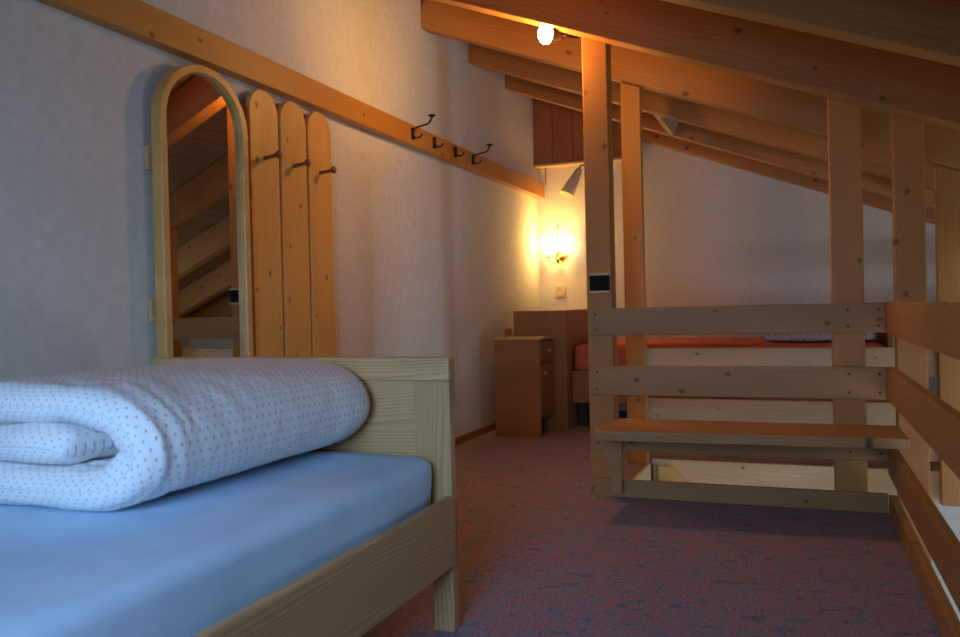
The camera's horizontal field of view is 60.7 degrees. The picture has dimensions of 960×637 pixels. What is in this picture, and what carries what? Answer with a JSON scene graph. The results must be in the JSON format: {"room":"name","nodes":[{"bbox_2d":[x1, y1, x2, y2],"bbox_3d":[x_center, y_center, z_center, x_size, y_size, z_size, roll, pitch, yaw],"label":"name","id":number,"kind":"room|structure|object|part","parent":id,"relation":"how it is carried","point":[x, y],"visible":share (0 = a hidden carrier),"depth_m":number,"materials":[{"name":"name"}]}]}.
{"room":"attic bedroom","nodes":[
{"label":"attic bedroom","id":0,"kind":"room"},
{"bbox_2d":[0,0,540,437],"bbox_3d":[-0.997,0.648,3.837,0.130,5.566,8.660,-1,1,21],"label":"wall","id":1,"kind":"structure","parent":0,"point":[433,257],"depth_m":4.15,"materials":[{"name":"paint"}]},
{"bbox_2d":[144,64,253,356],"bbox_3d":[-1.104,-0.243,3.287,0.100,1.525,0.520,-1,1,21],"label":"wall mirror","id":2,"kind":"object","parent":1,"relation":"attached to","point":[197,158],"visible":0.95,"depth_m":3.26,"materials":[{"name":"brown wood"}]},
{"bbox_3d":[-1.099,-0.243,3.283,0.006,1.465,0.420,-1,1,25],"label":"mirror pane","id":3,"kind":"part","parent":2,"relation":"part of","materials":[{"name":"clear glass"}]},
{"bbox_2d":[241,90,336,356],"bbox_3d":[-0.852,-0.247,3.880,0.139,1.560,0.679,-1,1,21],"label":"coat rack","id":4,"kind":"object","parent":1,"relation":"attached to","point":[290,169],"visible":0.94,"depth_m":3.85,"materials":[{"name":"brown wood"}]},
{"bbox_2d":[36,0,544,198],"bbox_3d":[-0.947,-1.107,3.782,0.065,0.125,8.380,-1,1,21],"label":"beam","id":5,"kind":"structure","parent":1,"relation":"attached to","point":[138,20],"depth_m":3.65,"materials":[{"name":"brown wood"}]},
{"bbox_2d":[411,114,435,139],"bbox_3d":[-0.348,-1.172,5.018,0.169,0.142,0.048,-1,1,21],"label":"coat hook","id":6,"kind":"object","parent":5,"relation":"attached to","point":[429,115],"visible":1,"depth_m":5.02,"materials":[{"name":"metal"}]},
{"bbox_3d":[-0.414,-1.138,5.044,0.025,0.078,0.025,-2,1,-21],"label":"plate","id":7,"kind":"part","parent":6,"relation":"part of","materials":[{"name":"metal"}]},
{"bbox_3d":[-0.354,-1.185,5.020,0.142,0.085,0.012,-1,1,21],"label":"arm","id":8,"kind":"part","parent":6,"relation":"part of","materials":[{"name":"metal"}]},
{"bbox_2d":[433,137,443,148],"bbox_3d":[-0.271,-1.145,5.332,0.082,0.078,0.026,-1,1,21],"label":"coat hook","id":9,"kind":"object","parent":5,"relation":"attached to","point":[434,138],"visible":1,"depth_m":5.33,"materials":[{"name":"metal"}]},
{"bbox_3d":[-0.298,-1.144,5.343,0.025,0.078,0.025,-2,1,-21],"label":"plate","id":10,"kind":"part","parent":9,"relation":"part of","materials":[{"name":"metal"}]},
{"bbox_2d":[454,147,463,157],"bbox_3d":[-0.144,-1.151,5.658,0.082,0.078,0.026,-1,1,21],"label":"coat hook","id":11,"kind":"object","parent":5,"relation":"attached to","point":[455,148],"visible":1,"depth_m":5.66,"materials":[{"name":"metal"}]},
{"bbox_3d":[-0.171,-1.151,5.669,0.025,0.078,0.025,-2,1,-21],"label":"plate","id":12,"kind":"part","parent":11,"relation":"part of","materials":[{"name":"metal"}]},
{"bbox_2d":[472,144,492,164],"bbox_3d":[0.015,-1.191,5.950,0.169,0.142,0.048,-1,1,21],"label":"coat hook","id":13,"kind":"object","parent":5,"relation":"attached to","point":[489,145],"visible":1,"depth_m":5.96,"materials":[{"name":"metal"}]},
{"bbox_3d":[0.009,-1.203,5.952,0.142,0.085,0.012,-1,1,21],"label":"arm","id":14,"kind":"part","parent":13,"relation":"part of","materials":[{"name":"metal"}]},
{"bbox_2d":[455,422,495,445],"bbox_3d":[-1.015,0.907,3.581,0.014,0.055,7.900,-1,1,21],"label":"baseboard","id":15,"kind":"structure","parent":1,"relation":"attached to","point":[461,439],"depth_m":6.07,"materials":[{"name":"brown wood"}]},
{"bbox_2d":[361,411,941,636],"bbox_3d":[1.666,0.960,2.805,5.830,0.160,8.660,-1,1,21],"label":"floor","id":16,"kind":"structure","parent":0,"point":[540,554],"depth_m":3.00,"materials":[{"name":"carpet"}]},
{"bbox_2d":[152,356,458,636],"bbox_3d":[-0.970,0.549,1.642,1.120,0.812,2.163,-1,1,21],"label":"bed","id":17,"kind":"object","parent":16,"relation":"on","point":[411,412],"visible":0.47,"depth_m":2.26,"materials":[{"name":"brown wood"}]},
{"bbox_2d":[0,451,431,636],"bbox_3d":[-0.978,0.537,1.640,1.045,0.249,2.057,-1,1,21],"label":"mattress","id":18,"kind":"object","parent":17,"relation":"on","point":[178,563],"visible":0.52,"depth_m":1.61,"materials":[{"name":"blue fabric"}]},
{"bbox_2d":[0,358,369,510],"bbox_3d":[-0.844,0.266,2.187,0.789,0.272,0.938,-1,1,21],"label":"duvet","id":19,"kind":"object","parent":18,"relation":"on","point":[112,439],"visible":1,"depth_m":1.78,"materials":[{"name":"fabric"}]},
{"bbox_3d":[-0.600,0.158,2.626,1.108,0.070,0.048,-1,1,21],"label":"footboard rail","id":20,"kind":"part","parent":17,"relation":"part of","materials":[{"name":"brown wood"}]},
{"bbox_3d":[-0.459,0.640,1.444,0.028,0.200,2.073,-1,1,21],"label":"rail","id":21,"kind":"part","parent":17,"relation":"part of","materials":[{"name":"brown wood"}]},
{"bbox_3d":[-0.602,0.434,2.632,0.890,0.482,0.016,-1,1,21],"label":"footboard panel","id":22,"kind":"part","parent":17,"relation":"part of","materials":[{"name":"brown wood"}]},
{"bbox_3d":[-0.101,0.816,2.444,0.066,0.220,0.040,-1,1,21],"label":"leg","id":23,"kind":"part","parent":17,"relation":"part of","materials":[{"name":"brown wood"}]},
{"bbox_2d":[493,328,554,437],"bbox_3d":[0.356,0.473,6.226,0.390,0.800,0.390,-1,1,21],"label":"nightstand","id":24,"kind":"object","parent":16,"relation":"on","point":[524,366],"visible":1,"depth_m":6.07,"materials":[{"name":"brown wood"}]},
{"bbox_3d":[0.492,0.238,6.166,0.025,0.145,0.315,-1,1,21],"label":"drawer","id":25,"kind":"part","parent":24,"relation":"part of","materials":[{"name":"brown wood"}]},
{"bbox_3d":[0.499,0.526,6.169,0.025,0.380,0.315,-1,1,21],"label":"door","id":26,"kind":"part","parent":24,"relation":"part of","materials":[{"name":"brown wood"}]},
{"bbox_2d":[513,309,589,429],"bbox_3d":[0.699,0.392,6.992,0.425,0.930,1.260,-1,1,21],"label":"headboard","id":27,"kind":"object","parent":16,"relation":"on","point":[569,328],"visible":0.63,"depth_m":6.38,"materials":[{"name":"brown wood"}]},
{"bbox_3d":[0.463,0.404,6.421,0.400,0.930,0.025,-1,1,21],"label":"panel","id":28,"kind":"part","parent":27,"relation":"part of","materials":[{"name":"brown wood"}]},
{"bbox_3d":[0.886,0.388,6.920,0.025,0.930,1.260,-1,1,21],"label":"panel","id":29,"kind":"part","parent":27,"relation":"part of","materials":[{"name":"brown wood"}]},
{"bbox_2d":[581,37,618,493],"bbox_3d":[0.617,-0.314,4.185,0.127,2.406,0.113,-1,1,21],"label":"wooden post","id":30,"kind":"object","parent":16,"relation":"on","point":[596,55],"visible":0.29,"depth_m":4.13,"materials":[{"name":"brown wood"}]},
{"bbox_2d":[589,273,609,292],"bbox_3d":[0.601,-0.177,4.120,0.104,0.100,0.018,-1,1,21],"label":"control panel","id":31,"kind":"object","parent":30,"relation":"attached to","point":[599,282],"visible":1,"depth_m":4.11,"materials":[{"name":"black plastic"}]},
{"bbox_2d":[620,82,648,463],"bbox_3d":[0.936,-0.276,4.960,0.117,2.299,0.070,-1,1,21],"label":"wooden post","id":32,"kind":"object","parent":16,"relation":"on","point":[630,95],"visible":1,"depth_m":4.93,"materials":[{"name":"brown wood"}]},
{"bbox_2d":[633,463,650,479],"bbox_3d":[0.881,0.954,4.552,0.019,0.172,0.705,-1,1,21],"label":"wall","id":33,"kind":"structure","parent":16,"relation":"attached to","point":[645,473],"depth_m":4.71,"materials":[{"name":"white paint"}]},
{"bbox_2d":[572,332,892,425],"bbox_3d":[1.983,0.471,6.558,2.270,0.720,1.100,-1,1,21],"label":"bed","id":34,"kind":"object","parent":16,"relation":"on","point":[580,379],"visible":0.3,"depth_m":6.41,"materials":[{"name":"brown wood"}]},
{"bbox_3d":[0.832,0.668,6.597,0.070,0.380,0.070,-1,1,21],"label":"leg","id":35,"kind":"part","parent":34,"relation":"part of","materials":[{"name":"wood"}]},
{"bbox_2d":[575,337,884,370],"bbox_3d":[1.961,0.282,6.547,2.230,0.232,1.054,-1,1,21],"label":"mattress","id":36,"kind":"object","parent":34,"relation":"on","point":[581,351],"visible":0.22,"depth_m":6.25,"materials":[{"name":"red fabric"}]},
{"bbox_2d":[761,332,876,340],"bbox_3d":[2.553,0.115,6.216,0.784,0.098,0.775,-1,1,21],"label":"duvet","id":37,"kind":"object","parent":36,"relation":"on","point":[783,336],"visible":0.43,"depth_m":5.89,"materials":[{"name":"white fabric"}]},
{"bbox_3d":[1.776,0.517,6.065,2.240,0.250,0.030,-1,1,21],"label":"rail","id":38,"kind":"part","parent":34,"relation":"part of","materials":[{"name":"brown wood"}]},
{"bbox_3d":[3.026,0.451,6.150,0.030,0.720,1.100,-1,1,21],"label":"footboard","id":39,"kind":"part","parent":34,"relation":"part of","materials":[{"name":"brown wood"}]},
{"bbox_2d":[590,302,888,512],"bbox_3d":[1.188,0.409,3.894,1.338,0.939,0.033,-1,1,21],"label":"stair railing","id":40,"kind":"object","parent":16,"relation":"on","point":[817,382],"visible":0.98,"depth_m":3.85,"materials":[{"name":"brown wood"}]},
{"bbox_2d":[594,418,909,493],"bbox_3d":[1.163,0.671,3.659,1.313,0.364,0.436,-1,1,21],"label":"bench","id":41,"kind":"object","parent":16,"relation":"on","point":[612,434],"visible":1,"depth_m":3.58,"materials":[{"name":"brown wood"}]},
{"bbox_3d":[0.661,0.701,4.053,0.089,0.319,0.064,-1,1,21],"label":"leg","id":42,"kind":"part","parent":41,"relation":"part of","materials":[{"name":"brown wood"}]},
{"bbox_3d":[1.180,0.510,3.649,1.270,0.044,0.436,-1,1,21],"label":"seat","id":43,"kind":"part","parent":41,"relation":"part of","materials":[{"name":"brown wood"}]},
{"bbox_2d":[652,458,939,502],"bbox_3d":[2.992,0.907,4.280,4.150,0.172,0.033,-1,1,21],"label":"wooden board","id":44,"kind":"object","parent":16,"relation":"attached to","point":[821,477],"visible":0.55,"depth_m":4.77,"materials":[{"name":"brown wood"}]},
{"bbox_2d":[827,98,867,491],"bbox_3d":[1.689,-0.115,3.771,0.136,1.968,0.113,-1,1,21],"label":"wooden post","id":45,"kind":"object","parent":16,"relation":"on","point":[843,118],"visible":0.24,"depth_m":3.72,"materials":[{"name":"brown wood"}]},
{"bbox_2d":[890,113,931,564],"bbox_3d":[1.934,0.141,3.681,0.122,2.287,0.113,-1,1,21],"label":"wooden post","id":46,"kind":"object","parent":16,"relation":"attached to","point":[907,134],"visible":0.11,"depth_m":3.63,"materials":[{"name":"brown wood"}]},
{"bbox_2d":[885,302,959,636],"bbox_3d":[0.986,0.440,1.486,0.034,0.939,4.668,-1,1,21],"label":"stair railing","id":47,"kind":"object","parent":16,"relation":"on","point":[935,326],"visible":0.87,"depth_m":2.50,"materials":[{"name":"brown wood"}]},
{"bbox_2d":[934,165,959,506],"bbox_3d":[2.503,0.089,4.356,0.127,1.808,0.070,-1,1,21],"label":"wooden post","id":48,"kind":"object","parent":16,"relation":"on","point":[946,180],"visible":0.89,"depth_m":4.33,"materials":[{"name":"brown wood"}]},
{"bbox_2d":[647,347,938,461],"bbox_3d":[2.260,0.467,4.516,2.890,0.620,0.032,-1,1,21],"label":"stair railing","id":49,"kind":"object","parent":48,"relation":"attached to","point":[780,411],"visible":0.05,"depth_m":4.74,"materials":[{"name":"brown wood"}]},
{"bbox_2d":[654,465,684,481],"bbox_3d":[1.806,1.681,4.303,1.855,1.600,0.765,-1,1,21],"label":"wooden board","id":50,"kind":"structure","parent":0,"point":[661,472],"depth_m":4.93,"materials":[{"name":"brown wood"}]},
{"bbox_2d":[538,141,937,410],"bbox_3d":[3.207,0.522,6.774,5.570,5.556,0.130,-1,1,21],"label":"wall","id":51,"kind":"structure","parent":0,"point":[716,234],"depth_m":7.13,"materials":[{"name":"paint"}]},
{"bbox_2d":[541,225,572,263],"bbox_3d":[0.715,-0.686,7.561,0.310,0.362,0.172,-1,1,21],"label":"wall lamp","id":52,"kind":"object","parent":51,"relation":"attached to","point":[548,244],"visible":1,"depth_m":7.52,"materials":[{"name":"white glass"}]},
{"bbox_3d":[0.631,-0.671,7.577,0.140,0.165,0.140,-1,1,21],"label":"lamp shade","id":53,"kind":"part","parent":52,"relation":"part of","materials":[{"name":"white glass"}]},
{"bbox_3d":[0.725,-0.686,7.585,0.040,0.362,0.082,-1,1,21],"label":"stem","id":54,"kind":"part","parent":52,"relation":"part of","materials":[{"name":"gold metal"}]},
{"bbox_3d":[0.744,-0.571,7.628,0.100,0.100,0.032,-1,1,21],"label":"wall plate","id":55,"kind":"part","parent":52,"relation":"part of","materials":[{"name":"gold metal"}]},
{"bbox_3d":[0.789,-0.674,7.515,0.140,0.165,0.140,-1,1,21],"label":"lamp shade","id":56,"kind":"part","parent":52,"relation":"part of","materials":[{"name":"white glass"}]},
{"bbox_2d":[555,286,565,296],"bbox_3d":[0.748,-0.252,7.637,0.098,0.105,0.019,-1,1,21],"label":"wall socket","id":57,"kind":"object","parent":51,"relation":"attached to","point":[560,291],"visible":1,"depth_m":7.63,"materials":[{"name":"white plastic"}]},
{"bbox_2d":[533,98,621,169],"bbox_3d":[0.942,-1.798,7.464,0.928,0.786,0.138,-1,1,21],"label":"wood panel","id":58,"kind":"object","parent":51,"relation":"attached to","point":[558,138],"visible":0.47,"depth_m":7.50,"materials":[{"name":"brown wood"}]},
{"bbox_2d":[560,164,583,197],"bbox_3d":[0.880,-1.240,7.319,0.342,0.331,0.131,-1,1,-11],"label":"reading lamp","id":59,"kind":"object","parent":58,"relation":"hanging from","point":[568,190],"visible":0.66,"depth_m":7.28,"materials":[{"name":"metal"}]},
{"bbox_2d":[932,503,959,620],"bbox_3d":[2.408,2.173,4.644,5.570,2.340,0.080,-1,1,21],"label":"wall","id":60,"kind":"structure","parent":0,"point":[951,514],"depth_m":4.51,"materials":[{"name":"paint"}]},
{"label":"ceiling","id":61,"kind":"structure","parent":0,"visible":0},
{"bbox_2d":[654,115,678,134],"bbox_3d":[1.394,-1.533,6.041,0.126,0.229,0.711,-1,1,21],"label":"lamp","id":62,"kind":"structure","parent":61,"relation":"attached to","point":[670,126],"depth_m":6.12,"materials":[{"name":"grey metal"}]},
{"bbox_2d":[421,0,959,170],"bbox_3d":[2.241,-1.006,4.401,5.625,2.342,0.105,-1,1,21],"label":"rafter","id":63,"kind":"object","parent":61,"relation":"attached to","point":[803,111],"visible":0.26,"depth_m":4.75,"materials":[{"name":"brown wood"}]},
{"bbox_2d":[433,0,959,129],"bbox_3d":[1.907,-0.989,3.544,5.625,2.342,0.105,-1,1,21],"label":"rafter","id":64,"kind":"object","parent":61,"relation":"attached to","point":[925,90],"visible":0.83,"depth_m":3.74,"materials":[{"name":"brown wood"}]},
{"bbox_2d":[538,25,579,44],"bbox_3d":[0.399,-1.449,4.189,0.202,0.108,0.108,-2,1,-18],"label":"ceiling spotlight","id":65,"kind":"object","parent":64,"relation":"attached to","point":[546,34],"visible":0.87,"depth_m":4.15,"materials":[{"name":"metal"}]},
{"bbox_3d":[0.330,-1.446,4.164,0.056,0.105,0.106,-2,1,-29],"label":"bulb","id":66,"kind":"part","parent":65,"relation":"part of","materials":[{"name":"white"}]},
{"bbox_3d":[0.454,-1.446,4.179,0.107,0.043,0.044,-1,1,21],"label":"arm","id":67,"kind":"part","parent":65,"relation":"part of","materials":[{"name":"metal"}]},
{"bbox_2d":[468,43,934,190],"bbox_3d":[2.539,-1.021,5.165,5.625,2.342,0.105,-1,1,21],"label":"rafter","id":68,"kind":"object","parent":61,"relation":"attached to","point":[875,162],"visible":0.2,"depth_m":5.52,"materials":[{"name":"brown wood"}]},
{"bbox_2d":[505,74,934,209],"bbox_3d":[2.837,-1.037,5.929,5.625,2.342,0.105,-1,1,21],"label":"rafter","id":69,"kind":"object","parent":61,"relation":"attached to","point":[871,183],"visible":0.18,"depth_m":6.25,"materials":[{"name":"brown wood"}]},
{"bbox_2d":[642,129,934,224],"bbox_3d":[3.554,-0.880,6.474,4.692,1.984,0.105,-1,1,21],"label":"rafter","id":70,"kind":"object","parent":61,"relation":"attached to","point":[764,169],"visible":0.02,"depth_m":6.89,"materials":[{"name":"brown wood"}]},
{"bbox_2d":[661,0,959,66],"bbox_3d":[1.584,-0.972,2.715,5.625,2.342,0.105,-1,1,21],"label":"rafter","id":71,"kind":"object","parent":61,"relation":"attached to","point":[924,29],"visible":1,"depth_m":2.77,"materials":[{"name":"brown wood"}]}
]}

